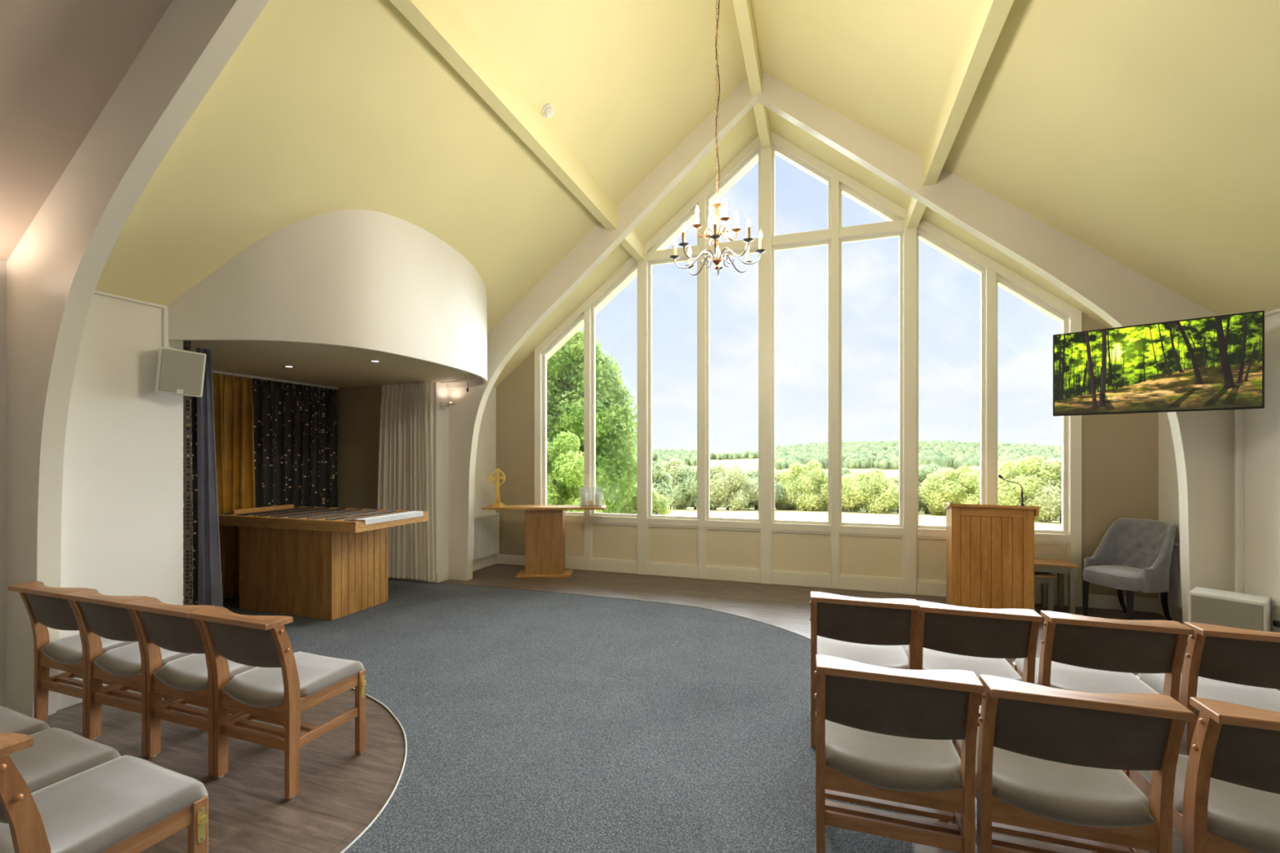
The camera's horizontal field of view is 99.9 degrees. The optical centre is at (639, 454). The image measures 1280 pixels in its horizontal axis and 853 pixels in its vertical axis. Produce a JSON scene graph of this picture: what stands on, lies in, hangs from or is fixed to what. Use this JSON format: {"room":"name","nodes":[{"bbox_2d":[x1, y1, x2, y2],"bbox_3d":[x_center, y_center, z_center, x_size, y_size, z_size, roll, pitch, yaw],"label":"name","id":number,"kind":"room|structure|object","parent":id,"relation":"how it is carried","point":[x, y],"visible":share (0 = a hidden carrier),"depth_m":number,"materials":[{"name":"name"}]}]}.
{"room":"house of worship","nodes":[
{"label":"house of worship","id":0,"kind":"room"},
{"bbox_2d":[0,0,172,262],"bbox_3d":[-1.004,-2.757,-1.008,8.900,3.766,6.450,0,0,19],"label":"ceiling","id":1,"kind":"structure","parent":0,"point":[62,62],"depth_m":2.81,"materials":[{"name":"paint"}]},
{"bbox_2d":[0,260,496,707],"bbox_3d":[-4.039,0.105,2.699,0.430,2.950,11.550,0,0,19],"label":"wall","id":2,"kind":"structure","parent":0,"point":[122,515],"depth_m":3.65,"materials":[{"name":"paint"}]},
{"bbox_2d":[56,673,141,711],"bbox_3d":[-3.489,1.530,3.638,0.016,0.100,0.700,0,0,19],"label":"baseboard","id":3,"kind":"structure","parent":2,"relation":"attached to","point":[64,701],"depth_m":3.35,"materials":[{"name":"white paint"}]},
{"bbox_2d":[93,289,168,309],"bbox_3d":[-3.502,-1.058,3.595,0.018,0.020,0.610,0,0,19],"label":"crown molding","id":4,"kind":"structure","parent":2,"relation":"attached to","point":[95,291],"depth_m":3.66,"materials":[{"name":"paint"}]},
{"bbox_2d":[162,308,168,347],"bbox_3d":[-3.410,-0.883,3.865,0.020,0.327,0.030,0,0,19],"label":"trim","id":5,"kind":"structure","parent":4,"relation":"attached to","point":[165,312],"depth_m":3.86,"materials":[{"name":"paint"}]},
{"bbox_2d":[6,0,269,718],"bbox_3d":[0.015,-1.455,2.033,8.400,6.070,0.105,0,0,19],"label":"arch beam","id":6,"kind":"structure","parent":2,"relation":"attached to","point":[54,271],"depth_m":3.13,"materials":[{"name":"paint"}]},
{"bbox_2d":[154,346,206,397],"bbox_3d":[-3.296,-0.585,3.857,0.216,0.340,0.271,0,0,45],"label":"wall speaker","id":7,"kind":"object","parent":2,"relation":"attached to","point":[179,371],"visible":1,"depth_m":3.78,"materials":[{"name":"white plastic"}]},
{"bbox_2d":[435,569,448,582],"bbox_3d":[-2.460,1.520,6.705,0.016,0.120,0.230,0,0,19],"label":"baseboard","id":8,"kind":"structure","parent":2,"relation":"attached to","point":[444,575],"depth_m":6.70,"materials":[{"name":"white wood"}]},
{"bbox_2d":[441,401,455,409],"bbox_3d":[-2.377,-0.612,6.687,0.183,0.093,0.128,0,0,19],"label":"wall light","id":9,"kind":"object","parent":2,"relation":"attached to","point":[443,404],"visible":1,"depth_m":6.69,"materials":[{"name":"silver metal"}]},
{"bbox_2d":[472,555,495,571],"bbox_3d":[-2.235,1.510,7.373,0.018,0.140,0.900,0,0,19],"label":"baseboard","id":10,"kind":"structure","parent":2,"relation":"attached to","point":[486,562],"depth_m":7.50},
{"bbox_2d":[473,512,499,564],"bbox_3d":[-2.160,1.206,7.453,0.066,0.732,0.652,0,0,19],"label":"radiator","id":11,"kind":"object","parent":2,"relation":"attached to","point":[486,527],"visible":0.87,"depth_m":7.48,"materials":[{"name":"white metal"}]},
{"bbox_2d":[448,71,1234,641],"bbox_3d":[1.232,-1.270,5.662,7.900,5.700,0.120,0,0,19],"label":"arch beam","id":12,"kind":"structure","parent":2,"relation":"attached to","point":[1203,441],"depth_m":5.04,"materials":[{"name":"paint"}]},
{"bbox_2d":[167,208,487,389],"bbox_3d":[-2.364,-1.422,5.156,1.183,1.184,3.105,0,0,19],"label":"wall","id":13,"kind":"structure","parent":0,"point":[365,279],"depth_m":4.12,"materials":[{"name":"paint"}]},
{"bbox_2d":[440,368,478,384],"bbox_3d":[-2.388,-0.886,5.171,1.052,0.016,2.895,0,0,19],"label":"trim","id":14,"kind":"structure","parent":13,"relation":"attached to","point":[447,383],"depth_m":6.46,"materials":[{"name":"paint"}]},
{"bbox_2d":[182,340,481,387],"bbox_3d":[-3.196,-0.960,5.372,2.828,0.140,3.155,0,0,19],"label":"ceiling","id":15,"kind":"structure","parent":0,"point":[327,365],"depth_m":5.35,"materials":[{"name":"paint"}]},
{"bbox_2d":[182,340,222,607],"bbox_3d":[-3.650,0.345,4.237,0.920,2.430,0.214,0,0,25],"label":"curtain","id":16,"kind":"object","parent":15,"relation":"hanging from","point":[210,584],"visible":0.34,"depth_m":4.13,"materials":[{"name":"grey fabric"}]},
{"bbox_2d":[212,369,338,389],"bbox_3d":[-4.392,-0.874,5.939,0.060,0.027,2.470,0,0,19],"label":"track","id":17,"kind":"object","parent":15,"relation":"attached to","point":[213,371],"visible":0.58,"depth_m":6.21,"materials":[{"name":"white metal"}]},
{"bbox_2d":[191,396,198,604],"bbox_3d":[-4.615,0.350,5.221,0.104,2.420,0.863,0,0,19],"label":"curtain","id":18,"kind":"object","parent":17,"relation":"hanging from","point":[193,399],"visible":0.02,"depth_m":5.48,"materials":[{"name":"black fabric"}]},
{"bbox_2d":[212,373,255,601],"bbox_3d":[-4.420,0.345,5.849,0.128,2.430,0.487,0,0,19],"label":"curtain","id":19,"kind":"object","parent":17,"relation":"hanging from","point":[233,396],"visible":0.67,"depth_m":5.83,"materials":[{"name":"gold fabric"}]},
{"bbox_2d":[253,377,337,507],"bbox_3d":[-4.166,0.350,6.559,0.102,2.420,1.090,0,0,19],"label":"curtain","id":20,"kind":"object","parent":17,"relation":"hanging from","point":[295,425],"visible":0.59,"depth_m":6.53,"materials":[{"name":"black fabric"}]},
{"bbox_2d":[368,360,381,362],"bbox_3d":[-2.501,-0.884,5.077,0.104,0.008,0.104,0,0,19],"label":"recessed light","id":21,"kind":"object","parent":15,"relation":"in","point":[374,361],"visible":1,"depth_m":5.07,"materials":[{"name":"silver metal"}]},
{"bbox_2d":[377,381,435,582],"bbox_3d":[-2.926,0.322,6.659,0.924,2.426,0.125,0,0,19],"label":"curtain","id":22,"kind":"object","parent":15,"relation":"hanging from","point":[406,468],"visible":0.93,"depth_m":6.64,"materials":[{"name":"white fabric"}]},
{"bbox_2d":[336,385,382,509],"bbox_3d":[-3.958,0.230,5.535,1.680,2.700,3.380,0,0,19],"label":"wall","id":23,"kind":"structure","parent":0,"point":[357,408],"depth_m":7.04,"materials":[{"name":"paint"}]},
{"bbox_2d":[387,577,422,581],"bbox_3d":[-3.290,1.520,6.897,1.680,0.120,0.012,0,0,19],"label":"baseboard","id":24,"kind":"structure","parent":23,"relation":"attached to","point":[405,579],"depth_m":6.78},
{"bbox_2d":[496,351,534,555],"bbox_3d":[-1.913,-0.003,7.919,1.003,3.165,0.300,0,0,19],"label":"wall","id":25,"kind":"structure","parent":0,"point":[515,395],"depth_m":7.71,"materials":[{"name":"beige paint"}]},
{"bbox_2d":[497,554,524,565],"bbox_3d":[-1.794,1.510,7.711,0.640,0.140,0.018,0,0,19],"label":"baseboard","id":26,"kind":"structure","parent":25,"relation":"attached to","point":[519,560],"depth_m":7.72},
{"bbox_2d":[534,131,1081,607],"bbox_3d":[1.570,-1.198,6.672,6.400,5.755,0.210,0,0,19],"label":"window","id":27,"kind":"structure","parent":25,"relation":"in","point":[907,557],"depth_m":6.51,"materials":[{"name":"paint"}]},
{"bbox_2d":[44,564,1279,852],"bbox_3d":[-0.976,1.655,1.593,10.400,0.150,11.400,0,0,19],"label":"floor","id":28,"kind":"structure","parent":0,"point":[341,791],"depth_m":2.87,"materials":[{"name":"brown wood"}]},
{"bbox_2d":[0,706,50,735],"bbox_3d":[-2.734,1.162,2.060,0.531,0.836,0.569,0,0,23],"label":"chair","id":29,"kind":"object","parent":28,"relation":"on","point":[11,721],"visible":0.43,"depth_m":2.21,"materials":[{"name":"fabric"}]},
{"bbox_2d":[8,727,121,793],"bbox_3d":[-2.252,1.162,1.861,0.531,0.836,0.569,0,0,23],"label":"chair","id":30,"kind":"object","parent":28,"relation":"on","point":[55,755],"visible":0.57,"depth_m":1.97,"materials":[{"name":"fabric"}]},
{"bbox_2d":[7,581,166,737],"bbox_3d":[-3.243,1.162,3.228,0.531,0.836,0.569,0,0,20],"label":"chair","id":31,"kind":"object","parent":28,"relation":"on","point":[45,606],"visible":0.47,"depth_m":3.08,"materials":[{"name":"wood"}]},
{"bbox_2d":[0,733,208,852],"bbox_3d":[-1.771,1.162,1.661,0.531,0.836,0.569,0,0,23],"label":"chair","id":32,"kind":"object","parent":28,"relation":"on","point":[124,804],"visible":1,"depth_m":1.67,"materials":[{"name":"fabric"}]},
{"bbox_2d":[61,588,191,756],"bbox_3d":[-2.755,1.162,3.053,0.531,0.836,0.569,0,0,20],"label":"chair","id":33,"kind":"object","parent":28,"relation":"on","point":[100,615],"visible":0.54,"depth_m":2.91,"materials":[{"name":"wood"}]},
{"bbox_2d":[120,596,284,776],"bbox_3d":[-2.266,1.162,2.879,0.531,0.836,0.569,0,0,20],"label":"chair","id":34,"kind":"object","parent":28,"relation":"on","point":[188,678],"visible":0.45,"depth_m":2.73,"materials":[{"name":"wood"}]},
{"bbox_2d":[189,606,366,799],"bbox_3d":[-1.777,1.162,2.704,0.531,0.836,0.569,0,0,20],"label":"chair","id":35,"kind":"object","parent":28,"relation":"on","point":[284,684],"visible":1,"depth_m":2.58,"materials":[{"name":"brown wood"}]},
{"bbox_2d":[340,688,407,852],"bbox_3d":[-2.182,1.574,0.130,1.263,0.008,7.155,0,0,11],"label":"trim","id":36,"kind":"structure","parent":28,"relation":"on","point":[372,698],"depth_m":2.64,"materials":[{"name":"metal"}]},
{"bbox_2d":[480,505,606,577],"bbox_3d":[-1.245,1.129,7.074,1.580,0.902,0.370,0,0,0],"label":"altar table","id":37,"kind":"object","parent":28,"relation":"on","point":[544,525],"visible":1,"depth_m":6.96,"materials":[{"name":"brown wood"}]},
{"bbox_2d":[488,468,506,506],"bbox_3d":[-1.875,0.428,7.060,0.230,0.500,0.182,0,0,0],"label":"cross","id":38,"kind":"object","parent":37,"relation":"on","point":[497,504],"visible":1,"depth_m":7.05,"materials":[{"name":"gold metal"}]},
{"bbox_3d":[-0.645,0.553,7.079,0.300,0.250,0.100,0,0,0],"label":"candle holder","id":39,"kind":"object","parent":37,"relation":"on","visible":0},
{"bbox_2d":[581,493,586,506],"bbox_3d":[-0.735,0.583,7.079,0.074,0.173,0.074,0,0,19],"label":"candle","id":40,"kind":"object","parent":39,"relation":"in","point":[584,495],"visible":1,"depth_m":7.05,"materials":[{"name":"white wax"}]},
{"bbox_2d":[588,500,593,506],"bbox_3d":[-0.645,0.631,7.079,0.074,0.076,0.074,0,0,19],"label":"candle","id":41,"kind":"object","parent":39,"relation":"in","point":[590,502],"visible":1,"depth_m":7.05,"materials":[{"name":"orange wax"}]},
{"bbox_2d":[595,492,600,506],"bbox_3d":[-0.555,0.583,7.079,0.074,0.173,0.074,0,0,19],"label":"candle","id":42,"kind":"object","parent":39,"relation":"in","point":[597,495],"visible":1,"depth_m":7.05,"materials":[{"name":"white wax"}]},
{"bbox_2d":[222,578,912,852],"bbox_3d":[-2.530,1.577,1.541,6.487,0.006,9.714,0,0,19],"label":"carpet","id":43,"kind":"object","parent":28,"relation":"on","point":[531,722],"visible":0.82,"depth_m":3.17,"materials":[{"name":"grey carpet"}]},
{"bbox_2d":[217,504,428,620],"bbox_3d":[-3.372,1.074,5.644,2.002,1.000,0.962,0,0,19],"label":"catafalque","id":44,"kind":"object","parent":43,"relation":"on","point":[317,562],"visible":0.91,"depth_m":5.32,"materials":[{"name":"brown wood"}]},
{"bbox_2d":[355,511,423,524],"bbox_3d":[-2.474,0.625,5.349,0.123,0.049,0.770,0,0,19],"label":"cloth","id":45,"kind":"object","parent":44,"relation":"on","point":[371,520],"visible":1,"depth_m":5.30,"materials":[{"name":"white fabric"}]},
{"bbox_2d":[808,591,919,746],"bbox_3d":[1.220,1.156,2.976,0.531,0.836,0.569,0,0,19],"label":"chair","id":46,"kind":"object","parent":43,"relation":"on","point":[868,631],"visible":0.72,"depth_m":2.79,"materials":[{"name":"fabric"}]},
{"bbox_2d":[813,654,984,852],"bbox_3d":[0.948,1.156,2.062,0.531,0.836,0.569,0,0,18],"label":"chair","id":47,"kind":"object","parent":43,"relation":"on","point":[884,735],"visible":1,"depth_m":1.90,"materials":[{"name":"fabric"}]},
{"bbox_2d":[440,582,915,852],"bbox_3d":[0.067,1.574,1.513,3.681,0.007,10.810,0,0,-8],"label":"trim","id":48,"kind":"structure","parent":28,"relation":"on","point":[912,843],"depth_m":5.68,"materials":[{"name":"silver metal"}]},
{"bbox_2d":[904,600,1043,727],"bbox_3d":[1.700,1.162,2.815,0.531,0.836,0.569,0,0,19],"label":"chair","id":49,"kind":"object","parent":28,"relation":"on","point":[979,641],"visible":0.64,"depth_m":2.62,"materials":[{"name":"fabric"}]},
{"bbox_2d":[943,502,1039,610],"bbox_3d":[3.450,1.028,5.329,0.720,1.103,0.500,0,0,24],"label":"lectern","id":50,"kind":"object","parent":28,"relation":"on","point":[990,548],"visible":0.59,"depth_m":5.14,"materials":[{"name":"brown wood"}]},
{"bbox_2d":[998,475,1025,506],"bbox_3d":[3.554,0.343,5.145,0.217,0.300,0.044,0,0,24],"label":"microphone","id":51,"kind":"object","parent":50,"relation":"on","point":[999,476],"visible":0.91,"depth_m":5.11,"materials":[{"name":"black plastic"}]},
{"bbox_2d":[1034,572,1057,611],"bbox_3d":[3.966,1.400,5.584,0.535,0.360,0.210,0,0,19],"label":"table","id":52,"kind":"object","parent":28,"relation":"on","point":[1046,581],"visible":0.42,"depth_m":5.44,"materials":[{"name":"brown wood"}]},
{"bbox_2d":[1034,571,1049,574],"bbox_3d":[4.044,1.212,5.574,0.290,0.012,0.140,0,0,19],"label":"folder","id":53,"kind":"object","parent":52,"relation":"on","point":[1043,573],"visible":0.22,"depth_m":5.49,"materials":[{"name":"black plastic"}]},
{"bbox_2d":[1034,558,1079,614],"bbox_3d":[3.922,1.337,5.593,0.945,0.485,0.320,0,0,19],"label":"table","id":54,"kind":"object","parent":28,"relation":"on","point":[1061,567],"visible":0.47,"depth_m":5.38,"materials":[{"name":"brown wood"}]},
{"bbox_2d":[951,674,1195,852],"bbox_3d":[1.448,1.162,1.895,0.531,0.836,0.569,0,0,18],"label":"chair","id":55,"kind":"object","parent":28,"relation":"on","point":[1050,762],"visible":0.93,"depth_m":1.73,"materials":[{"name":"fabric"}]},
{"bbox_2d":[1012,610,1194,702],"bbox_3d":[2.213,1.162,2.638,0.531,0.836,0.569,0,0,19],"label":"chair","id":56,"kind":"object","parent":28,"relation":"on","point":[1078,653],"visible":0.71,"depth_m":2.45,"materials":[{"name":"fabric"}]},
{"bbox_2d":[1082,518,1177,621],"bbox_3d":[4.699,1.113,5.144,0.695,0.954,0.593,0,0,-12],"label":"upholstered chair","id":57,"kind":"object","parent":28,"relation":"on","point":[1133,555],"visible":1,"depth_m":5.17,"materials":[{"name":"grey fabric"}]},
{"bbox_2d":[1121,697,1279,852],"bbox_3d":[1.990,1.162,1.721,0.531,0.836,0.569,0,0,19],"label":"chair","id":58,"kind":"object","parent":28,"relation":"on","point":[1226,799],"visible":0.83,"depth_m":1.62,"materials":[{"name":"fabric"}]},
{"bbox_2d":[1135,622,1279,755],"bbox_3d":[2.724,1.162,2.461,0.531,0.836,0.569,0,0,20],"label":"chair","id":59,"kind":"object","parent":28,"relation":"on","point":[1235,665],"visible":0.62,"depth_m":2.33,"materials":[{"name":"fabric"}]},
{"bbox_2d":[1188,586,1271,638],"bbox_3d":[4.517,1.325,4.122,0.288,0.510,0.403,0,0,-35],"label":"radiator","id":60,"kind":"object","parent":28,"relation":"on","point":[1206,606],"visible":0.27,"depth_m":4.04,"materials":[{"name":"white metal"}]},
{"bbox_2d":[1191,595,1263,631],"bbox_3d":[4.402,1.319,4.042,0.008,0.453,0.370,0,0,-35],"label":"grille","id":61,"kind":"object","parent":60,"relation":"attached to","point":[1215,610],"depth_m":4.03,"materials":[{"name":"white metal"}]},
{"bbox_2d":[95,0,1279,386],"bbox_3d":[0.863,-2.509,4.562,8.400,3.622,5.300,0,0,19],"label":"ceiling","id":62,"kind":"structure","parent":0,"point":[1144,133],"depth_m":3.86,"materials":[{"name":"paint"}]},
{"bbox_2d":[389,0,644,261],"bbox_3d":[-0.740,-2.714,4.846,0.110,0.318,4.779,0,0,19],"label":"ceiling beam","id":63,"kind":"structure","parent":62,"relation":"attached to","point":[438,21],"depth_m":3.98,"materials":[{"name":"paint"}]},
{"bbox_2d":[541,102,554,117],"bbox_3d":[-0.761,-2.846,4.453,0.102,0.094,0.116,0,0,26],"label":"smoke detector","id":64,"kind":"object","parent":62,"relation":"attached to","point":[548,110],"visible":1,"depth_m":4.42,"materials":[{"name":"white plastic"}]},
{"bbox_2d":[733,0,770,147],"bbox_3d":[0.787,-3.888,4.335,0.110,0.265,4.780,0,0,19],"label":"trim","id":65,"kind":"structure","parent":62,"relation":"attached to","point":[743,8],"depth_m":5.15,"materials":[{"name":"paint"}]},
{"bbox_2d":[670,0,765,277],"bbox_3d":[0.497,-2.481,3.472,0.571,2.582,0.572,0,0,33],"label":"chandelier","id":66,"kind":"object","parent":65,"relation":"hanging from","point":[716,233],"visible":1,"depth_m":3.46,"materials":[{"name":"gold metal"}]},
{"bbox_2d":[906,0,1013,228],"bbox_3d":[2.313,-2.714,3.822,0.110,0.318,4.779,0,0,19],"label":"trim","id":67,"kind":"structure","parent":62,"relation":"attached to","point":[988,17],"depth_m":3.82,"materials":[{"name":"paint"}]},
{"bbox_2d":[1081,312,1158,598],"bbox_3d":[5.101,-0.003,5.567,1.003,3.165,0.300,0,0,19],"label":"wall","id":68,"kind":"structure","parent":0,"point":[1120,451],"depth_m":5.49,"materials":[{"name":"beige paint"}]},
{"bbox_2d":[1081,593,1158,613],"bbox_3d":[4.881,1.510,5.473,0.640,0.140,0.018,0,0,19],"label":"baseboard","id":69,"kind":"structure","parent":68,"relation":"attached to","point":[1095,601],"depth_m":5.47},
{"bbox_2d":[1158,311,1279,632],"bbox_3d":[3.651,0.105,0.121,0.430,2.950,11.550,0,0,19],"label":"wall","id":70,"kind":"structure","parent":0,"point":[1261,426],"depth_m":4.12,"materials":[{"name":"paint"}]},
{"bbox_2d":[1053,310,1264,416],"bbox_3d":[4.163,-0.672,4.391,1.222,0.682,0.620,0,0,41],"label":"television","id":71,"kind":"object","parent":70,"relation":"attached to","point":[1214,362],"visible":1,"depth_m":4.12,"materials":[{"name":"black plastic"}]},
{"bbox_2d":[1157,599,1182,624],"bbox_3d":[5.029,1.510,4.937,0.018,0.140,0.900,0,0,19],"label":"baseboard","id":72,"kind":"structure","parent":70,"relation":"attached to","point":[1176,613],"depth_m":5.11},
{"bbox_2d":[1167,542,1182,617],"bbox_3d":[4.951,1.196,4.848,0.066,0.732,0.612,0,0,19],"label":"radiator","id":73,"kind":"object","parent":70,"relation":"attached to","point":[1174,598],"visible":0.3,"depth_m":5.00,"materials":[{"name":"white metal"}]},
{"bbox_2d":[1234,408,1244,593],"bbox_3d":[4.809,0.270,4.315,0.040,2.620,0.040,0,0,19],"label":"door frame","id":74,"kind":"structure","parent":70,"relation":"attached to","point":[1238,414],"depth_m":4.30,"materials":[{"name":"paint"}]},
{"bbox_2d":[1264,307,1279,316],"bbox_3d":[4.235,-1.062,2.567,0.018,0.025,3.560,0,0,19],"label":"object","id":75,"kind":"object","parent":70,"relation":"attached to","point":[1277,310],"visible":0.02,"depth_m":4.00,"materials":[{"name":"paint"}]},
{"bbox_2d":[1272,616,1279,629],"bbox_3d":[4.678,1.240,3.937,0.045,0.090,0.090,0,0,19],"label":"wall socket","id":76,"kind":"object","parent":70,"relation":"attached to","point":[1276,623],"visible":1,"depth_m":3.94,"materials":[{"name":"white plastic"}]},
{"label":"outside","id":77,"kind":"structure","parent":0,"visible":0},
{"bbox_2d":[666,452,1062,529],"bbox_3d":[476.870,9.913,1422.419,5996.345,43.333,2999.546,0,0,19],"label":"ground","id":78,"kind":"structure","parent":77,"point":[892,517],"depth_m":46.51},
{"bbox_2d":[546,431,602,512],"bbox_3d":[-1.816,1.342,11.641,2.064,3.680,2.365,0,0,19],"label":"tree","id":79,"kind":"object","parent":78,"relation":"on","point":[566,489],"visible":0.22,"depth_m":11.41,"materials":[{"name":"green plant"}]},
{"bbox_2d":[546,329,636,513],"bbox_3d":[-2.696,-0.254,16.403,5.596,7.481,5.476,0,0,-16],"label":"tree","id":80,"kind":"object","parent":78,"relation":"on","point":[615,464],"visible":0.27,"depth_m":14.95,"materials":[{"name":"green plant"}]},
{"bbox_2d":[617,483,671,515],"bbox_3d":[-0.193,2.414,19.184,2.533,3.335,2.340,0,0,-5],"label":"tree","id":81,"kind":"object","parent":78,"relation":"on","point":[660,507],"visible":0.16,"depth_m":18.48,"materials":[{"name":"green plant"}]},
{"bbox_2d":[629,450,674,509],"bbox_3d":[0.379,2.544,33.924,4.005,5.681,3.575,0,0,19],"label":"tree","id":82,"kind":"object","parent":78,"relation":"on","point":[661,480],"visible":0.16,"depth_m":32.96,"materials":[{"name":"green plant"}]},
{"bbox_2d":[661,457,694,509],"bbox_3d":[3.230,3.466,59.640,6.548,6.242,6.418,0,0,19],"label":"tree","id":83,"kind":"object","parent":78,"relation":"on","point":[672,468],"visible":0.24,"depth_m":58.10,"materials":[{"name":"green plant"}]},
{"bbox_2d":[670,464,717,510],"bbox_3d":[5.626,3.634,57.599,6.864,5.638,6.100,0,0,19],"label":"tree","id":84,"kind":"object","parent":78,"relation":"on","point":[687,477],"visible":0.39,"depth_m":56.03,"materials":[{"name":"green plant"}]},
{"bbox_2d":[709,462,758,511],"bbox_3d":[9.343,3.677,57.147,7.134,5.551,7.014,0,0,19],"label":"tree","id":85,"kind":"object","parent":78,"relation":"on","point":[731,485],"visible":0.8,"depth_m":55.09,"materials":[{"name":"green plant"}]},
{"bbox_2d":[743,468,785,510],"bbox_3d":[12.969,4.031,60.640,5.391,5.471,5.898,0,0,-24],"label":"tree","id":86,"kind":"object","parent":78,"relation":"on","point":[752,473],"visible":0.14,"depth_m":59.28,"materials":[{"name":"green plant"}]},
{"bbox_2d":[774,468,792,510],"bbox_3d":[16.744,4.371,64.000,6.224,5.511,6.190,0,0,19],"label":"tree","id":87,"kind":"object","parent":78,"relation":"on","point":[778,505],"visible":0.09,"depth_m":62.11,"materials":[{"name":"green plant"}]},
{"bbox_2d":[775,459,827,511],"bbox_3d":[18.625,3.726,61.164,7.027,6.445,6.632,0,0,-19],"label":"tree","id":88,"kind":"object","parent":78,"relation":"on","point":[805,486],"visible":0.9,"depth_m":59.42,"materials":[{"name":"green plant"}]},
{"bbox_2d":[826,467,853,511],"bbox_3d":[24.391,4.471,65.582,7.331,6.034,6.984,0,0,-12],"label":"tree","id":89,"kind":"object","parent":78,"relation":"on","point":[845,471],"visible":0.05,"depth_m":64.88,"materials":[{"name":"green plant"}]},
{"bbox_2d":[632,440,1062,521],"bbox_3d":[156.731,-1.150,406.656,646.664,36.505,653.627,0,0,19],"label":"woodland","id":90,"kind":"object","parent":78,"relation":"on","point":[881,455],"visible":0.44,"depth_m":377.12,"materials":[{"name":"green plant"}]},
{"bbox_2d":[841,468,898,513],"bbox_3d":[24.722,4.210,58.857,7.075,5.479,6.440,0,0,4],"label":"tree","id":91,"kind":"object","parent":78,"relation":"on","point":[873,491],"visible":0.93,"depth_m":56.83,"materials":[{"name":"green plant"}]},
{"bbox_2d":[884,473,921,512],"bbox_3d":[30.086,4.758,63.261,6.134,5.458,6.386,0,0,43],"label":"tree","id":92,"kind":"object","parent":78,"relation":"on","point":[895,479],"visible":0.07,"depth_m":62.26,"materials":[{"name":"green plant"}]},
{"bbox_2d":[894,462,952,515],"bbox_3d":[34.268,4.363,63.412,7.877,6.613,7.968,0,0,19],"label":"tree","id":93,"kind":"object","parent":78,"relation":"on","point":[923,471],"visible":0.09,"depth_m":61.94,"materials":[{"name":"green plant"}]},
{"bbox_2d":[918,465,980,515],"bbox_3d":[33.565,4.104,57.162,6.816,6.048,6.947,0,0,-31],"label":"tree","id":94,"kind":"object","parent":78,"relation":"on","point":[945,486],"visible":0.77,"depth_m":55.75,"materials":[{"name":"green plant"}]},
{"bbox_2d":[955,460,1004,479],"bbox_3d":[37.949,4.039,58.858,7.449,6.900,7.167,0,0,-45],"label":"tree","id":95,"kind":"object","parent":78,"relation":"on","point":[975,468],"visible":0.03,"depth_m":58.50,"materials":[{"name":"green plant"}]},
{"bbox_2d":[974,453,1062,522],"bbox_3d":[35.874,3.347,50.474,6.582,6.845,7.156,0,0,-4],"label":"tree","id":96,"kind":"object","parent":78,"relation":"on","point":[1009,493],"visible":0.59,"depth_m":48.80,"materials":[{"name":"green plant"}]},
{"bbox_2d":[1018,457,1062,523],"bbox_3d":[38.562,3.312,48.704,7.233,6.914,7.670,0,0,19],"label":"tree","id":97,"kind":"object","parent":78,"relation":"on","point":[1051,496],"visible":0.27,"depth_m":47.24,"materials":[{"name":"green plant"}]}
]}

